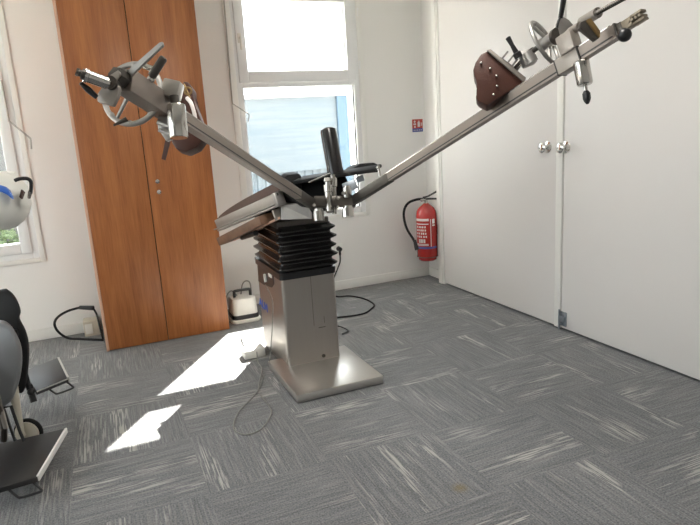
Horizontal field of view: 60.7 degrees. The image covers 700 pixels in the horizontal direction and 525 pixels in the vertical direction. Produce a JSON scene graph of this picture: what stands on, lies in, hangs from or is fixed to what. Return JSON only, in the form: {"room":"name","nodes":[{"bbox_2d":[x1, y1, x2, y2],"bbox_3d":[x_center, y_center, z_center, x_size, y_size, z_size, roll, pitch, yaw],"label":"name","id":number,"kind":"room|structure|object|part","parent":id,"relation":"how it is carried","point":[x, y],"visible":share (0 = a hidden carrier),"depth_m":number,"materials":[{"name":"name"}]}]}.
{"room":"operating room","nodes":[
{"label":"operating room","id":0,"kind":"room"},
{"bbox_2d":[0,0,428,330],"bbox_3d":[-1.586,-0.867,4.502,5.665,2.650,0.220,-9,13,-22],"label":"wall","id":1,"kind":"structure","parent":0,"point":[379,242],"depth_m":4.55,"materials":[{"name":"paint"}]},
{"bbox_2d":[0,0,45,266],"bbox_3d":[-2.853,-0.863,3.835,1.422,1.940,0.136,-9,13,-22],"label":"window","id":2,"kind":"structure","parent":1,"relation":"in","point":[30,249],"depth_m":4.08,"materials":[{"name":"plastic"}]},
{"bbox_3d":[-2.243,-0.993,4.020,0.131,0.459,0.015,-5,12,-8],"label":"crank rod","id":3,"kind":"part","parent":2,"relation":"part of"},
{"bbox_3d":[-2.869,-0.855,3.842,1.215,1.775,0.065,-9,13,-22],"label":"sash","id":4,"kind":"part","parent":2,"relation":"part of","materials":[{"name":"plastic"}]},
{"bbox_2d":[26,266,429,341],"bbox_3d":[-1.454,0.405,4.676,4.785,0.080,0.014,-9,13,-22],"label":"baseboard","id":5,"kind":"structure","parent":1,"relation":"attached to","point":[77,328],"depth_m":5.24,"materials":[{"name":"white wood"}]},
{"bbox_2d":[222,0,370,223],"bbox_3d":[-0.396,-1.282,4.816,1.133,1.934,0.139,-9,13,-22],"label":"window","id":6,"kind":"structure","parent":1,"relation":"in","point":[240,78],"depth_m":4.77,"materials":[{"name":"plastic"}]},
{"bbox_3d":[-0.865,-1.615,4.498,0.129,1.094,0.019,-5,13,-8],"label":"crank rod","id":7,"kind":"part","parent":6,"relation":"part of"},
{"bbox_3d":[-0.827,-1.667,4.504,0.030,0.125,0.047,-9,13,-22],"label":"handle","id":8,"kind":"part","parent":6,"relation":"part of","materials":[{"name":"white plastic"}]},
{"bbox_3d":[-0.429,-1.775,4.718,0.974,0.670,0.067,-9,13,-22],"label":"sash","id":9,"kind":"part","parent":6,"relation":"part of","materials":[{"name":"plastic"}]},
{"bbox_2d":[334,244,342,252],"bbox_3d":[-0.101,-0.121,5.163,0.080,0.080,0.008,-9,13,-22],"label":"wall socket","id":10,"kind":"object","parent":1,"relation":"attached to","point":[336,245],"visible":0.6,"depth_m":5.16,"materials":[{"name":"white plastic"}]},
{"bbox_2d":[334,246,374,333],"bbox_3d":[-0.027,0.179,4.615,0.422,0.402,1.211,-3,12,4],"label":"lead","id":11,"kind":"object","parent":10,"relation":"attached to","point":[338,248],"visible":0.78,"depth_m":4.84,"materials":[{"name":"black plastic"}]},
{"bbox_2d":[412,119,422,131],"bbox_3d":[0.595,-1.205,5.255,0.104,0.108,0.006,-9,13,-22],"label":"safety sign","id":12,"kind":"object","parent":1,"relation":"attached to","point":[417,124],"visible":1,"depth_m":5.25,"materials":[{"name":"red plastic"}]},
{"bbox_3d":[0.597,-1.167,5.265,0.104,0.030,0.003,-9,13,-22],"label":"blue panel","id":13,"kind":"part","parent":12,"relation":"part of","materials":[{"name":"blue plastic"}]},
{"bbox_2d":[0,275,699,524],"bbox_3d":[-0.227,1.044,1.847,5.665,0.100,6.750,-9,13,-22],"label":"floor","id":14,"kind":"structure","parent":0,"point":[484,411],"depth_m":2.75,"materials":[{"name":"grey carpet"}]},
{"bbox_2d":[0,171,32,229],"bbox_3d":[-1.473,0.313,2.099,0.340,1.367,0.977,2,14,24],"label":"lamp","id":15,"kind":"object","parent":14,"relation":"on","point":[15,195],"visible":1,"depth_m":2.30,"materials":[{"name":"white plastic"}]},
{"bbox_2d":[0,289,74,498],"bbox_3d":[-1.790,0.560,2.625,1.005,0.723,1.140,-9,13,-22],"label":"wheelchair","id":16,"kind":"object","parent":14,"relation":"on","point":[24,460],"visible":1,"depth_m":2.62,"materials":[{"name":"black plastic"}]},
{"bbox_3d":[-1.473,0.631,2.525,0.020,0.161,0.036,-4,12,-2],"label":"rail","id":17,"kind":"part","parent":16,"relation":"part of","materials":[{"name":"metal"}]},
{"bbox_3d":[-1.468,0.703,2.608,0.114,0.165,0.029,1,13,20],"label":"guard frame","id":18,"kind":"part","parent":16,"relation":"part of","materials":[{"name":"black metal"}]},
{"bbox_2d":[0,289,28,392],"bbox_3d":[-1.740,0.386,2.904,0.386,0.509,0.183,-3,12,1],"label":"pad","id":19,"kind":"object","parent":16,"relation":"on","point":[10,311],"depth_m":2.86,"materials":[{"name":"black leather"}]},
{"bbox_3d":[-1.265,0.810,2.546,0.010,0.024,0.404,-6,13,-9],"label":"edge trim","id":20,"kind":"part","parent":16,"relation":"part of","materials":[{"name":"silver metal"}]},
{"bbox_3d":[-1.508,0.576,3.116,0.125,0.024,0.464,-6,13,-13],"label":"edge trim","id":21,"kind":"part","parent":16,"relation":"part of","materials":[{"name":"metal"}]},
{"bbox_2d":[53,306,103,340],"bbox_3d":[-1.898,0.442,4.259,0.428,0.249,0.143,1,13,18],"label":"power cable","id":22,"kind":"object","parent":14,"relation":"on","point":[79,307],"visible":1,"depth_m":4.27,"materials":[{"name":"black rubber"}]},
{"bbox_2d":[83,316,100,336],"bbox_3d":[-1.907,0.472,4.415,0.110,0.115,0.122,-9,13,-22],"label":"box","id":23,"kind":"object","parent":14,"relation":"on","point":[90,324],"visible":0.86,"depth_m":4.37,"materials":[{"name":"beige plastic"}]},
{"bbox_2d":[85,324,92,333],"bbox_3d":[-1.903,0.485,4.357,0.050,0.075,0.009,-9,13,-22],"label":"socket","id":24,"kind":"object","parent":23,"relation":"attached to","point":[88,327],"depth_m":4.35,"materials":[{"name":"white plastic"}]},
{"bbox_2d":[52,0,229,351],"bbox_3d":[-1.431,-0.682,4.158,0.832,2.420,0.546,-9,13,-22],"label":"wardrobe","id":25,"kind":"object","parent":14,"relation":"on","point":[156,250],"visible":1,"depth_m":3.92,"materials":[{"name":"brown wood"}]},
{"bbox_3d":[-1.520,-0.607,3.850,0.382,2.404,0.018,-9,13,-22],"label":"door","id":26,"kind":"part","parent":25,"relation":"part of","materials":[{"name":"brown wood"}]},
{"bbox_3d":[-1.144,-0.664,4.001,0.426,2.404,0.018,-9,13,-22],"label":"door","id":27,"kind":"part","parent":25,"relation":"part of","materials":[{"name":"brown wood"}]},
{"bbox_2d":[226,280,260,323],"bbox_3d":[-0.823,0.292,4.525,0.242,0.290,0.210,-9,13,-22],"label":"pump","id":28,"kind":"object","parent":14,"relation":"on","point":[242,306],"visible":0.91,"depth_m":4.46,"materials":[{"name":"white plastic"}]},
{"bbox_3d":[-0.812,0.228,4.495,0.144,0.068,0.022,-9,13,-22],"label":"carry handle","id":29,"kind":"part","parent":28,"relation":"part of","materials":[{"name":"black plastic"}]},
{"bbox_2d":[241,338,265,359],"bbox_3d":[-0.674,0.536,3.921,0.135,0.055,0.418,-9,13,-22],"label":"foot pedal","id":30,"kind":"object","parent":14,"relation":"on","point":[248,352],"visible":1,"depth_m":3.74,"materials":[{"name":"white plastic"}]},
{"bbox_2d":[75,0,648,434],"bbox_3d":[-0.331,-0.075,2.740,1.472,1.735,2.697,-9,13,-22],"label":"table","id":31,"kind":"object","parent":14,"relation":"on","point":[295,263],"visible":1,"depth_m":2.98,"materials":[{"name":"metal"}]},
{"bbox_3d":[-0.687,-0.453,1.573,0.043,0.045,0.018,-9,13,-22],"label":"lever","id":32,"kind":"part","parent":31,"relation":"part of","materials":[{"name":"black plastic"}]},
{"bbox_3d":[-0.646,-0.467,1.607,0.070,0.095,0.034,-5,12,-7],"label":"pedal plate","id":33,"kind":"part","parent":31,"relation":"part of","materials":[{"name":"metal"}]},
{"bbox_3d":[-0.555,-0.551,1.622,0.115,0.082,0.013,-2,13,8],"label":"crank arm","id":34,"kind":"part","parent":31,"relation":"part of","materials":[{"name":"metal"}]},
{"bbox_3d":[-0.405,-0.397,2.329,0.034,0.550,1.338,1,13,18],"label":"traction arm","id":35,"kind":"part","parent":31,"relation":"part of","materials":[{"name":"metal"}]},
{"bbox_3d":[-0.590,-0.280,3.377,0.050,0.252,0.667,-15,17,-41],"label":"rail","id":36,"kind":"part","parent":31,"relation":"part of","materials":[{"name":"metal"}]},
{"bbox_3d":[-0.366,-0.367,3.541,0.348,0.328,1.121,-9,13,-22],"label":"seat","id":37,"kind":"part","parent":31,"relation":"part of","materials":[{"name":"black rubber"}]},
{"bbox_3d":[-0.152,0.619,3.398,0.495,0.046,0.555,-9,13,-22],"label":"plate","id":38,"kind":"part","parent":31,"relation":"part of","materials":[{"name":"metal"}]},
{"bbox_3d":[-0.107,-0.335,2.981,0.048,0.177,0.072,-4,12,0],"label":"hub post","id":39,"kind":"part","parent":31,"relation":"part of","materials":[{"name":"silver metal"}]},
{"bbox_3d":[-0.091,-0.562,3.079,0.090,0.269,0.139,-9,13,-22],"label":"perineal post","id":40,"kind":"part","parent":31,"relation":"part of","materials":[{"name":"black plastic"}]},
{"bbox_3d":[-0.080,-0.343,3.002,0.034,0.198,0.071,-1,13,9],"label":"hub post","id":41,"kind":"part","parent":31,"relation":"part of","materials":[{"name":"silver metal"}]},
{"bbox_3d":[-0.065,-0.453,3.062,0.439,0.073,0.160,0,13,16],"label":"support plate","id":42,"kind":"part","parent":31,"relation":"part of","materials":[{"name":"black rubber"}]},
{"bbox_3d":[0.396,-0.488,2.340,0.032,0.600,1.420,-11,15,-32],"label":"traction arm","id":43,"kind":"part","parent":31,"relation":"part of","materials":[{"name":"metal"}]},
{"bbox_3d":[0.542,-0.670,2.074,0.130,0.135,0.089,-1,13,12],"label":"boot plate","id":44,"kind":"part","parent":31,"relation":"part of","materials":[{"name":"metal"}]},
{"bbox_3d":[0.551,-0.720,2.005,0.057,0.077,0.028,-2,12,7],"label":"lever","id":45,"kind":"part","parent":31,"relation":"part of","materials":[{"name":"black plastic"}]},
{"bbox_3d":[0.577,-0.676,2.045,0.013,0.038,0.038,-11,15,-32],"label":"link rod","id":46,"kind":"part","parent":31,"relation":"part of","materials":[{"name":"silver metal"}]},
{"bbox_3d":[0.649,-0.784,1.819,0.018,0.075,0.041,-5,12,-6],"label":"lever","id":47,"kind":"part","parent":31,"relation":"part of","materials":[{"name":"black plastic"}]},
{"bbox_3d":[0.713,-0.498,1.801,0.024,0.041,0.027,-9,13,-22],"label":"clamp knob","id":48,"kind":"part","parent":31,"relation":"part of","materials":[{"name":"black plastic"}]},
{"bbox_3d":[0.725,-0.715,1.662,0.015,0.030,0.120,-6,13,-13],"label":"threaded rod","id":49,"kind":"part","parent":31,"relation":"part of","materials":[{"name":"metal"}]},
{"bbox_3d":[0.748,-0.622,1.637,0.037,0.037,0.052,-6,13,-11],"label":"ball knob","id":50,"kind":"part","parent":31,"relation":"part of","materials":[{"name":"black plastic"}]},
{"bbox_2d":[421,0,438,269],"bbox_3d":[1.998,-0.641,2.472,0.250,2.650,6.330,-9,13,-22],"label":"wall","id":51,"kind":"structure","parent":0,"point":[425,4],"depth_m":5.16,"materials":[{"name":"paint"}]},
{"bbox_2d":[403,191,437,260],"bbox_3d":[0.648,-0.320,5.186,0.347,0.612,0.211,-9,13,-22],"label":"fire extinguisher","id":52,"kind":"object","parent":51,"relation":"attached to","point":[426,245],"visible":1,"depth_m":5.15,"materials":[{"name":"red metal"}]},
{"bbox_2d":[416,218,434,246],"bbox_3d":[0.650,-0.257,5.153,0.158,0.245,0.046,1,13,18],"label":"print","id":53,"kind":"object","parent":52,"relation":"on","point":[425,227],"depth_m":5.14},
{"bbox_3d":[0.700,-0.581,5.139,0.154,0.088,0.021,-3,12,0],"label":"lever","id":54,"kind":"part","parent":52,"relation":"part of","materials":[{"name":"black plastic"}]},
{"bbox_2d":[429,267,438,278],"bbox_3d":[0.797,0.103,5.422,0.014,0.080,0.291,-9,13,-22],"label":"baseboard","id":55,"kind":"structure","parent":51,"relation":"attached to","point":[433,272],"depth_m":5.47,"materials":[{"name":"white wood"}]},
{"bbox_2d":[431,0,446,283],"bbox_3d":[0.763,-1.114,4.971,0.096,2.650,0.073,-9,13,-22],"label":"trim","id":56,"kind":"structure","parent":51,"relation":"attached to","point":[434,5],"depth_m":4.96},
{"bbox_2d":[436,0,557,323],"bbox_3d":[1.003,-0.985,4.307,0.102,2.626,1.368,-9,13,-22],"label":"door","id":57,"kind":"structure","parent":51,"relation":"in","point":[499,179],"depth_m":4.29,"materials":[{"name":"paint"}]},
{"bbox_3d":[1.230,-0.730,3.786,0.062,0.072,0.072,-9,13,-22],"label":"knob","id":58,"kind":"part","parent":57,"relation":"part of","materials":[{"name":"silver metal"}]},
{"bbox_2d":[554,0,566,326],"bbox_3d":[1.308,-0.862,3.671,0.048,2.630,0.054,-9,13,-22],"label":"trim","id":59,"kind":"structure","parent":51,"relation":"attached to","point":[561,80],"depth_m":3.75,"materials":[{"name":"white wood"}]},
{"bbox_2d":[556,0,699,379],"bbox_3d":[1.610,-0.708,2.906,0.102,2.638,1.641,-9,13,-22],"label":"door","id":60,"kind":"structure","parent":51,"relation":"in","point":[631,247],"depth_m":3.21,"materials":[{"name":"paint"}]},
{"bbox_3d":[1.294,-0.701,3.639,0.062,0.072,0.072,-9,13,-22],"label":"knob","id":61,"kind":"part","parent":60,"relation":"part of","materials":[{"name":"silver metal"}]},
{"bbox_3d":[-1.862,0.638,4.851,60.000,0.100,70.000,-9,13,-22],"label":"ground","id":62,"kind":"structure","parent":0,"visible":0},
{"bbox_2d":[0,137,19,242],"bbox_3d":[-6.018,-0.713,7.495,5.700,1.900,0.500,-9,13,-22],"label":"wall","id":63,"kind":"structure","parent":62,"relation":"on","point":[2,160],"depth_m":7.76,"materials":[{"name":"stone"}]},
{"bbox_2d":[0,228,19,244],"bbox_3d":[-4.383,-0.127,7.295,1.180,0.698,1.043,-9,13,-22],"label":"bush","id":64,"kind":"object","parent":62,"relation":"on","point":[5,234],"visible":0.24,"depth_m":7.26,"materials":[{"name":"green plant"}]},
{"bbox_2d":[244,92,354,194],"bbox_3d":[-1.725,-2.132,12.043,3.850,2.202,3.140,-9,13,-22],"label":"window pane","id":65,"kind":"object","parent":62,"relation":"on","point":[284,135],"visible":0.27,"depth_m":10.70,"materials":[{"name":"glass"}]},
{"bbox_3d":[-0.101,-2.000,11.128,0.207,2.142,0.090,-9,13,-22],"label":"corner panel","id":66,"kind":"part","parent":65,"relation":"part of","materials":[{"name":"glass"}]}
]}

